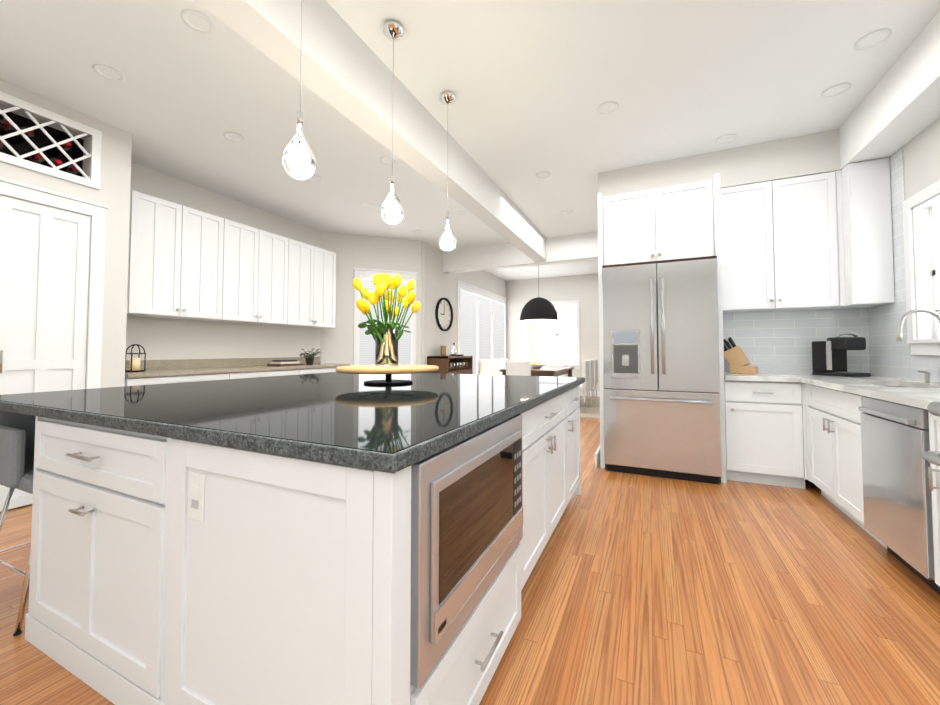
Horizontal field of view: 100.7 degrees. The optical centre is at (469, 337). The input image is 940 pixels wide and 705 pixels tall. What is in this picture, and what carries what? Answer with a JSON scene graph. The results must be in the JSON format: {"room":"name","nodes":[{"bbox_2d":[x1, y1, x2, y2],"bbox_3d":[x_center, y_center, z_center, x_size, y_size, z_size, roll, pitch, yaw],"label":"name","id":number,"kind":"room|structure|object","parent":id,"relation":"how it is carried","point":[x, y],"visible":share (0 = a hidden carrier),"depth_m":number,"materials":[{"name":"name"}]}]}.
{"room":"kitchen","nodes":[
{"label":"kitchen","id":0,"kind":"room"},
{"bbox_2d":[0,79,131,387],"bbox_3d":[-3.645,-0.294,2.937,0.770,3.060,1.400,-1,-2,25],"label":"wall","id":1,"kind":"structure","parent":0,"point":[113,193],"depth_m":3.30,"materials":[{"name":"white paint"}]},
{"bbox_2d":[0,91,101,189],"bbox_3d":[-3.474,-1.488,2.832,0.382,0.490,1.090,-1,-2,25],"label":"wine rack","id":2,"kind":"object","parent":1,"relation":"attached to","point":[32,144],"visible":0.96,"depth_m":3.06,"materials":[{"name":"white wood"}]},
{"bbox_2d":[0,177,107,511],"bbox_3d":[-3.320,0.051,2.698,0.071,2.355,1.210,-1,-2,25],"label":"pantry doors","id":3,"kind":"structure","parent":1,"relation":"in","point":[48,275],"depth_m":2.96,"materials":[{"name":"white wood"}]},
{"bbox_2d":[126,162,320,362],"bbox_3d":[-3.043,-0.226,4.971,0.150,3.060,2.800,-1,-2,25],"label":"wall","id":4,"kind":"structure","parent":0,"point":[163,338],"depth_m":4.70,"materials":[{"name":"white paint"}]},
{"bbox_2d":[127,190,230,321],"bbox_3d":[-3.152,-0.799,4.158,0.347,1.170,0.939,-1,-2,25],"label":"upper cabinet","id":5,"kind":"object","parent":4,"relation":"attached to","point":[186,263],"depth_m":4.02,"materials":[{"name":"white wood"}]},
{"bbox_2d":[231,221,294,325],"bbox_3d":[-2.794,-0.773,4.929,0.347,1.170,0.998,-1,-2,25],"label":"upper cabinet","id":6,"kind":"object","parent":4,"relation":"attached to","point":[262,262],"depth_m":4.90,"materials":[{"name":"white wood"}]},
{"bbox_2d":[291,241,335,327],"bbox_3d":[-2.436,-0.747,5.701,0.347,1.170,0.939,-1,-2,25],"label":"upper cabinet","id":7,"kind":"object","parent":4,"relation":"attached to","point":[315,267],"depth_m":5.67,"materials":[{"name":"white wood"}]},
{"bbox_2d":[320,231,423,365],"bbox_3d":[-1.675,-0.173,6.549,1.809,3.060,0.150,1,-2,-20],"label":"wall","id":8,"kind":"structure","parent":0,"point":[351,251],"depth_m":6.40,"materials":[{"name":"white paint"}]},
{"bbox_2d":[353,268,417,364],"bbox_3d":[-1.407,-0.216,6.534,1.090,1.845,0.064,1,-2,-20],"label":"angled window","id":9,"kind":"structure","parent":8,"relation":"in","point":[364,348],"depth_m":6.50,"materials":[{"name":"white"}]},
{"bbox_2d":[420,241,505,364],"bbox_3d":[0.079,-0.095,8.895,0.150,3.060,4.650,-1,-2,25],"label":"wall","id":10,"kind":"structure","parent":0,"point":[439,283],"depth_m":7.30,"materials":[{"name":"white paint"}]},
{"bbox_2d":[435,298,452,330],"bbox_3d":[-0.486,-0.443,7.454,0.045,0.640,0.640,-1,-2,25],"label":"wall clock","id":11,"kind":"object","parent":10,"relation":"attached to","point":[444,314],"visible":1,"depth_m":7.45,"materials":[{"name":"grey metal"}]},
{"bbox_2d":[457,280,506,374],"bbox_3d":[0.381,-0.086,9.290,0.064,2.090,2.980,-1,-2,25],"label":"dining room window","id":12,"kind":"structure","parent":10,"relation":"attached to","point":[481,324],"depth_m":9.03,"materials":[{"name":"white"}]},
{"bbox_2d":[0,396,939,704],"bbox_3d":[-0.628,1.339,4.184,8.850,0.120,13.700,-1,-2,25],"label":"floor","id":13,"kind":"structure","parent":0,"point":[644,590],"depth_m":1.71,"materials":[{"name":"brown wood"}]},
{"bbox_2d":[0,410,35,635],"bbox_3d":[-1.938,0.766,1.889,0.503,0.870,0.484,-1,-2,25],"label":"stool","id":14,"kind":"object","parent":13,"relation":"on","point":[17,437],"visible":0.15,"depth_m":1.68,"materials":[{"name":"grey fabric"}]},
{"bbox_2d":[125,372,236,385],"bbox_3d":[-3.070,0.821,3.961,0.617,0.900,0.980,-1,-2,25],"label":"base cabinet","id":15,"kind":"object","parent":13,"relation":"on","point":[136,381],"depth_m":3.77,"materials":[{"name":"white wood"}]},
{"bbox_2d":[237,369,304,378],"bbox_3d":[-2.697,0.848,4.765,0.617,0.900,1.048,-1,-2,25],"label":"base cabinet","id":16,"kind":"object","parent":13,"relation":"on","point":[253,374],"depth_m":4.67,"materials":[{"name":"white wood"}]},
{"bbox_2d":[25,385,580,704],"bbox_3d":[-0.424,0.776,2.318,1.811,0.880,2.584,-1,-2,25],"label":"kitchen island","id":17,"kind":"object","parent":13,"relation":"on","point":[167,571],"visible":0.94,"depth_m":1.10,"materials":[{"name":"white painted wood"},{"name":"black granite"},{"name":"stainless steel"}]},
{"bbox_2d":[0,372,584,473],"bbox_3d":[-0.710,0.321,2.500,2.425,0.040,2.605,-1,-2,25],"label":"island countertop","id":18,"kind":"structure","parent":17,"relation":"on","point":[349,420],"depth_m":1.44,"materials":[{"name":"black stone"}]},
{"bbox_2d":[336,365,438,384],"bbox_3d":[-0.544,0.248,2.605,0.670,0.112,0.670,-1,-2,25],"label":"lazy susan","id":19,"kind":"object","parent":18,"relation":"on","point":[388,371],"visible":0.94,"depth_m":2.42,"materials":[{"name":"brown wood"}]},
{"bbox_2d":[353,273,419,365],"bbox_3d":[-0.567,-0.121,2.649,0.524,0.627,0.545,-1,-2,25],"label":"tulip vase","id":20,"kind":"object","parent":19,"relation":"on","point":[387,336],"visible":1,"depth_m":2.60,"materials":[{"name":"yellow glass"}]},
{"bbox_2d":[305,367,336,373],"bbox_3d":[-2.323,0.875,5.570,0.617,0.900,0.984,-1,-2,25],"label":"base cabinet","id":21,"kind":"object","parent":13,"relation":"on","point":[330,369],"depth_m":5.40,"materials":[{"name":"white wood"}]},
{"bbox_2d":[125,357,349,377],"bbox_3d":[-2.685,0.327,4.778,0.643,0.139,2.760,-1,-2,25],"label":"countertop","id":22,"kind":"structure","parent":21,"relation":"on","point":[153,368],"depth_m":4.45,"materials":[{"name":"beige stone"}]},
{"bbox_2d":[125,344,145,371],"bbox_3d":[-3.171,0.191,3.694,0.159,0.260,0.160,-1,-2,25],"label":"lantern","id":23,"kind":"object","parent":22,"relation":"on","point":[135,364],"visible":0.94,"depth_m":3.66,"materials":[{"name":"grey metal"}]},
{"bbox_2d":[267,360,302,365],"bbox_3d":[-2.488,0.337,5.258,0.240,0.072,0.380,-1,-2,25],"label":"tray","id":24,"kind":"object","parent":22,"relation":"on","point":[283,362],"visible":1,"depth_m":5.14,"materials":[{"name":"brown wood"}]},
{"bbox_2d":[300,348,320,363],"bbox_3d":[-2.324,0.271,5.625,0.281,0.230,0.270,-1,-2,25],"label":"potted plant","id":25,"kind":"object","parent":22,"relation":"on","point":[309,359],"visible":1,"depth_m":5.59,"materials":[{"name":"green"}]},
{"bbox_2d":[427,343,472,373],"bbox_3d":[-0.353,0.738,7.254,0.416,1.285,1.020,-1,-2,25],"label":"console","id":26,"kind":"object","parent":13,"relation":"on","point":[453,363],"visible":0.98,"depth_m":7.12,"materials":[{"name":"brown wood"}]},
{"bbox_2d":[580,397,599,418],"bbox_3d":[1.744,1.413,8.348,2.350,0.010,2.950,-1,-2,25],"label":"dining rug","id":27,"kind":"object","parent":13,"relation":"on","point":[593,411],"depth_m":7.47,"materials":[{"name":"beige fabric"}]},
{"bbox_2d":[478,359,487,374],"bbox_3d":[0.460,0.931,8.160,0.471,0.939,0.462,-1,-2,25],"label":"dining chair","id":28,"kind":"object","parent":27,"relation":"on","point":[483,367],"visible":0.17,"depth_m":8.18,"materials":[{"name":"white fabric"}]},
{"bbox_2d":[489,359,498,374],"bbox_3d":[0.733,0.951,8.750,0.471,0.939,0.462,-1,-2,25],"label":"dining chair","id":29,"kind":"object","parent":27,"relation":"on","point":[493,366],"visible":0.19,"depth_m":8.75,"materials":[{"name":"white fabric"}]},
{"bbox_2d":[500,358,507,374],"bbox_3d":[1.007,0.970,9.339,0.471,0.939,0.462,-1,-2,25],"label":"dining chair","id":30,"kind":"object","parent":27,"relation":"on","point":[503,363],"visible":0.23,"depth_m":9.29,"materials":[{"name":"white fabric"}]},
{"bbox_2d":[506,361,530,375],"bbox_3d":[0.951,0.898,7.189,0.462,0.939,0.471,-1,-2,25],"label":"dining chair","id":31,"kind":"object","parent":27,"relation":"on","point":[520,368],"visible":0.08,"depth_m":6.98,"materials":[{"name":"white fabric"}]},
{"bbox_2d":[500,366,573,376],"bbox_3d":[1.508,1.031,8.387,1.100,0.754,2.000,-1,-2,25],"label":"dining table","id":32,"kind":"object","parent":27,"relation":"on","point":[554,371],"visible":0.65,"depth_m":7.72,"materials":[{"name":"brown wood"}]},
{"bbox_2d":[531,362,544,368],"bbox_3d":[1.403,0.584,8.175,0.340,0.125,0.340,-1,-2,25],"label":"fruit bowl","id":33,"kind":"object","parent":32,"relation":"on","point":[534,365],"visible":1,"depth_m":8.08,"materials":[{"name":"white ceramic"}]},
{"bbox_2d":[546,358,564,376],"bbox_3d":[2.066,0.979,9.591,0.462,0.939,0.471,-1,-2,25],"label":"dining chair","id":34,"kind":"object","parent":27,"relation":"on","point":[555,361],"visible":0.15,"depth_m":9.74,"materials":[{"name":"white fabric"}]},
{"bbox_2d":[580,360,589,411],"bbox_3d":[2.010,0.907,7.442,0.471,0.939,0.462,-1,-2,25],"label":"dining chair","id":35,"kind":"object","parent":27,"relation":"on","point":[585,386],"visible":0.71,"depth_m":7.18,"materials":[{"name":"white fabric"}]},
{"bbox_2d":[588,360,593,407],"bbox_3d":[2.284,0.927,8.031,0.471,0.939,0.462,-1,-2,25],"label":"dining chair","id":36,"kind":"object","parent":27,"relation":"on","point":[591,369],"visible":0.6,"depth_m":7.80,"materials":[{"name":"white fabric"}]},
{"bbox_2d":[593,359,597,402],"bbox_3d":[2.557,0.946,8.620,0.471,0.939,0.462,-1,-2,25],"label":"dining chair","id":37,"kind":"object","parent":27,"relation":"on","point":[595,371],"visible":0.56,"depth_m":8.38,"materials":[{"name":"white fabric"}]},
{"bbox_2d":[595,446,599,467],"bbox_3d":[1.799,1.242,5.030,0.016,0.130,2.730,-1,-2,25],"label":"baseboard","id":38,"kind":"structure","parent":13,"relation":"on","point":[597,457],"depth_m":3.85,"materials":[{"name":"white wood"}]},
{"bbox_2d":[597,174,726,483],"bbox_3d":[1.873,-0.079,3.908,1.030,2.695,0.677,-1,-2,25],"label":"surround","id":39,"kind":"object","parent":13,"relation":"on","point":[683,221],"visible":0.56,"depth_m":3.71,"materials":[{"name":"white wood"}]},
{"bbox_2d":[602,256,721,483],"bbox_3d":[1.838,0.288,3.819,0.940,1.955,0.844,-1,-2,25],"label":"refrigerator","id":40,"kind":"object","parent":13,"relation":"on","point":[661,387],"visible":1,"depth_m":3.48,"materials":[{"name":"grey metal"}]},
{"bbox_2d":[724,380,815,488],"bbox_3d":[2.598,0.816,3.526,0.571,0.880,0.708,-1,-2,25],"label":"base cabinet","id":41,"kind":"object","parent":13,"relation":"on","point":[791,434],"depth_m":3.26,"materials":[{"name":"white wood"}]},
{"bbox_2d":[724,372,798,381],"bbox_3d":[2.576,0.356,3.566,0.510,0.040,0.683,-1,-2,25],"label":"countertop","id":42,"kind":"structure","parent":41,"relation":"on","point":[767,377],"depth_m":3.30,"materials":[{"name":"white stone"}]},
{"bbox_2d":[723,337,757,373],"bbox_3d":[2.564,0.167,3.736,0.110,0.348,0.299,2,-3,-40],"label":"knife block","id":43,"kind":"object","parent":42,"relation":"on","point":[737,359],"visible":0.9,"depth_m":3.70,"materials":[{"name":"brown wood"}]},
{"bbox_2d":[782,373,939,409],"bbox_3d":[2.772,0.323,2.565,0.688,0.040,2.333,-1,-2,25],"label":"countertop","id":44,"kind":"structure","parent":41,"relation":"on","point":[917,393],"depth_m":2.39,"materials":[{"name":"white stone"}]},
{"bbox_2d":[822,375,884,377],"bbox_3d":[3.147,0.347,3.300,0.330,0.040,0.683,-1,-2,25],"label":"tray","id":45,"kind":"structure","parent":44,"relation":"on","point":[822,375],"depth_m":3.15,"materials":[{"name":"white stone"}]},
{"bbox_2d":[812,332,870,376],"bbox_3d":[3.205,0.141,3.381,0.229,0.377,0.300,0,-2,-10],"label":"coffee maker","id":46,"kind":"object","parent":45,"relation":"on","point":[829,356],"visible":1,"depth_m":3.38,"materials":[{"name":"black plastic"}]},
{"bbox_2d":[896,309,939,384],"bbox_3d":[2.930,0.056,2.522,0.251,0.489,0.364,-1,-2,25],"label":"faucet","id":47,"kind":"object","parent":44,"relation":"on","point":[899,335],"visible":1,"depth_m":2.56,"materials":[{"name":"silver metal"}]},
{"bbox_2d":[858,396,939,593],"bbox_3d":[2.462,0.764,1.891,0.680,0.875,0.581,-1,-2,25],"label":"dishwasher","id":48,"kind":"object","parent":13,"relation":"on","point":[897,495],"visible":0.79,"depth_m":1.94,"materials":[{"name":"grey metal"}]},
{"bbox_2d":[921,401,939,465],"bbox_3d":[2.046,0.679,1.080,0.746,0.990,0.920,-1,-2,25],"label":"range","id":49,"kind":"object","parent":13,"relation":"on","point":[933,408],"visible":1,"depth_m":1.60,"materials":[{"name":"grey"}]},
{"bbox_2d":[0,0,939,280],"bbox_3d":[-0.628,-1.840,4.291,8.850,0.120,13.700,-1,-2,25],"label":"ceiling","id":50,"kind":"structure","parent":0,"point":[532,84],"depth_m":2.85,"materials":[{"name":"white paint"}]},
{"bbox_2d":[93,64,124,81],"bbox_3d":[-2.491,-1.855,2.695,0.168,0.057,0.163,-1,-2,25],"label":"recessed light","id":51,"kind":"object","parent":50,"relation":"in","point":[95,67],"depth_m":2.69,"materials":[{"name":"white"}]},
{"bbox_2d":[181,9,214,33],"bbox_3d":[-1.586,-1.869,2.274,0.168,0.057,0.164,-1,-2,25],"label":"recessed light","id":52,"kind":"object","parent":50,"relation":"in","point":[211,29],"depth_m":2.27,"materials":[{"name":"white"}]},
{"bbox_2d":[223,132,244,141],"bbox_3d":[-2.117,-1.828,3.501,0.169,0.057,0.164,-1,-2,25],"label":"recessed light","id":53,"kind":"object","parent":50,"relation":"in","point":[225,134],"depth_m":3.50,"materials":[{"name":"white"}]},
{"bbox_2d":[282,0,315,179],"bbox_3d":[-0.735,-1.276,1.697,0.138,1.180,0.138,-1,-2,25],"label":"pendant light","id":54,"kind":"object","parent":50,"relation":"hanging from","point":[298,160],"visible":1,"depth_m":1.65,"materials":[{"name":"clear glass"}]},
{"bbox_2d":[308,175,322,181],"bbox_3d":[-1.726,-1.799,4.352,0.161,0.057,0.145,-1,-2,25],"label":"recessed light","id":55,"kind":"object","parent":50,"relation":"in","point":[321,179],"depth_m":4.38,"materials":[{"name":"white"}]},
{"bbox_2d":[194,0,545,261],"bbox_3d":[-0.820,-1.650,2.311,0.200,0.389,9.640,-1,-2,25],"label":"beam","id":56,"kind":"structure","parent":50,"relation":"attached to","point":[346,71],"depth_m":2.50,"materials":[{"name":"white paint"}]},
{"bbox_2d":[380,156,396,163],"bbox_3d":[-0.824,-1.814,3.923,0.163,0.057,0.169,-1,-2,25],"label":"recessed light","id":57,"kind":"object","parent":50,"relation":"in","point":[382,157],"depth_m":3.93,"materials":[{"name":"white"}]},
{"bbox_2d":[380,19,403,224],"bbox_3d":[-0.456,-1.256,2.300,0.138,1.180,0.138,-1,-2,25],"label":"pendant light","id":58,"kind":"object","parent":50,"relation":"hanging from","point":[392,211],"visible":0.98,"depth_m":2.27,"materials":[{"name":"clear glass"}]},
{"bbox_2d":[438,91,456,250],"bbox_3d":[-0.167,-1.235,2.921,0.138,1.180,0.138,-1,-2,25],"label":"pendant light","id":59,"kind":"object","parent":50,"relation":"hanging from","point":[447,241],"visible":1,"depth_m":2.89,"materials":[{"name":"clear glass"}]},
{"bbox_2d":[443,232,597,273],"bbox_3d":[0.932,-1.486,6.920,3.098,0.409,0.199,-1,-2,25],"label":"header beam","id":60,"kind":"structure","parent":50,"relation":"attached to","point":[573,248],"depth_m":6.89,"materials":[{"name":"white paint"}]},
{"bbox_2d":[520,265,557,321],"bbox_3d":[1.464,-1.000,8.311,0.800,1.290,0.800,-1,-2,25],"label":"dome pendant light","id":61,"kind":"object","parent":50,"relation":"hanging from","point":[538,309],"visible":1,"depth_m":8.03,"materials":[{"name":"black metal"}]},
{"bbox_2d":[536,172,550,178],"bbox_3d":[0.799,-1.802,4.262,0.158,0.057,0.167,-1,-2,25],"label":"recessed light","id":62,"kind":"object","parent":50,"relation":"in","point":[537,174],"depth_m":4.26,"materials":[{"name":"white"}]},
{"bbox_2d":[597,101,618,114],"bbox_3d":[1.089,-1.842,3.080,0.159,0.057,0.168,-1,-2,25],"label":"recessed light","id":63,"kind":"object","parent":50,"relation":"in","point":[616,104],"depth_m":3.07,"materials":[{"name":"white"}]},
{"bbox_2d":[716,134,736,143],"bbox_3d":[2.322,-1.827,3.532,0.158,0.057,0.170,-1,-2,25],"label":"recessed light","id":64,"kind":"object","parent":50,"relation":"in","point":[735,136],"depth_m":3.54,"materials":[{"name":"white"}]},
{"bbox_2d":[821,83,850,97],"bbox_3d":[2.698,-1.849,2.874,0.163,0.057,0.174,-1,-2,25],"label":"recessed light","id":65,"kind":"object","parent":50,"relation":"in","point":[823,95],"depth_m":2.87,"materials":[{"name":"white"}]},
{"bbox_2d":[854,28,891,49],"bbox_3d":[2.481,-1.865,2.404,0.164,0.057,0.171,-1,-2,25],"label":"recessed light","id":66,"kind":"object","parent":50,"relation":"in","point":[888,32],"depth_m":2.40,"materials":[{"name":"white"}]},
{"bbox_2d":[506,274,599,390],"bbox_3d":[3.466,-0.070,9.639,5.369,3.060,0.150,-1,-2,25],"label":"wall","id":67,"kind":"structure","parent":0,"point":[521,336],"depth_m":10.19,"materials":[{"name":"white paint"}]},
{"bbox_2d":[536,300,580,368],"bbox_3d":[2.250,-0.070,10.084,1.190,1.750,0.064,-1,-2,25],"label":"dining room window","id":68,"kind":"structure","parent":67,"relation":"in","point":[560,338],"depth_m":10.05,"materials":[{"name":"white"}]},
{"bbox_2d":[580,391,599,396],"bbox_3d":[3.427,1.392,9.517,5.360,0.130,0.016,-1,-2,25],"label":"baseboard","id":69,"kind":"structure","parent":67,"relation":"attached to","point":[581,392],"depth_m":9.71,"materials":[{"name":"white wood"}]},
{"bbox_2d":[598,129,837,196],"bbox_3d":[2.348,-1.611,3.938,1.980,0.359,0.318,-1,-2,25],"label":"soffit","id":70,"kind":"structure","parent":0,"point":[815,153],"depth_m":3.67,"materials":[{"name":"white paint"}]},
{"bbox_2d":[838,11,939,169],"bbox_3d":[2.581,-1.685,1.721,0.268,0.359,4.148,-1,-2,25],"label":"soffit","id":71,"kind":"structure","parent":0,"point":[897,109],"depth_m":2.66,"materials":[{"name":"white paint"}]},
{"bbox_2d":[891,117,939,355],"bbox_3d":[3.187,-0.310,2.470,0.160,3.060,13.700,-1,-2,25],"label":"wall","id":72,"kind":"structure","parent":0,"point":[921,151],"depth_m":2.79,"materials":[{"name":"white paint"}]},
{"bbox_2d":[863,148,939,381],"bbox_3d":[2.571,-0.623,1.359,0.013,1.768,4.749,-1,-2,25],"label":"backsplash","id":73,"kind":"structure","parent":72,"relation":"attached to","point":[886,356],"depth_m":3.08,"materials":[{"name":"tile"}]},
{"bbox_2d":[902,180,939,355],"bbox_3d":[3.138,-0.470,2.476,0.170,1.170,1.010,-1,-2,25],"label":"window","id":74,"kind":"structure","parent":72,"relation":"in","point":[923,231],"depth_m":2.85,"materials":[{"name":"white wood"}]},
{"bbox_3d":[2.978,-0.228,4.907,2.269,3.060,2.050,-1,-2,25],"label":"wall","id":75,"kind":"structure","parent":0,"visible":0},
{"bbox_2d":[723,308,866,373],"bbox_3d":[3.014,0.043,3.747,1.170,0.597,0.007,-1,-2,25],"label":"backsplash","id":76,"kind":"structure","parent":75,"relation":"attached to","point":[775,342],"depth_m":3.72,"materials":[{"name":"tile"}]},
{"bbox_2d":[720,158,894,312],"bbox_3d":[2.927,-0.851,3.556,1.190,1.175,0.477,-1,-2,25],"label":"upper cabinet","id":77,"kind":"object","parent":75,"relation":"attached to","point":[822,241],"visible":0.92,"depth_m":3.45,"materials":[{"name":"white wood"}]}
]}

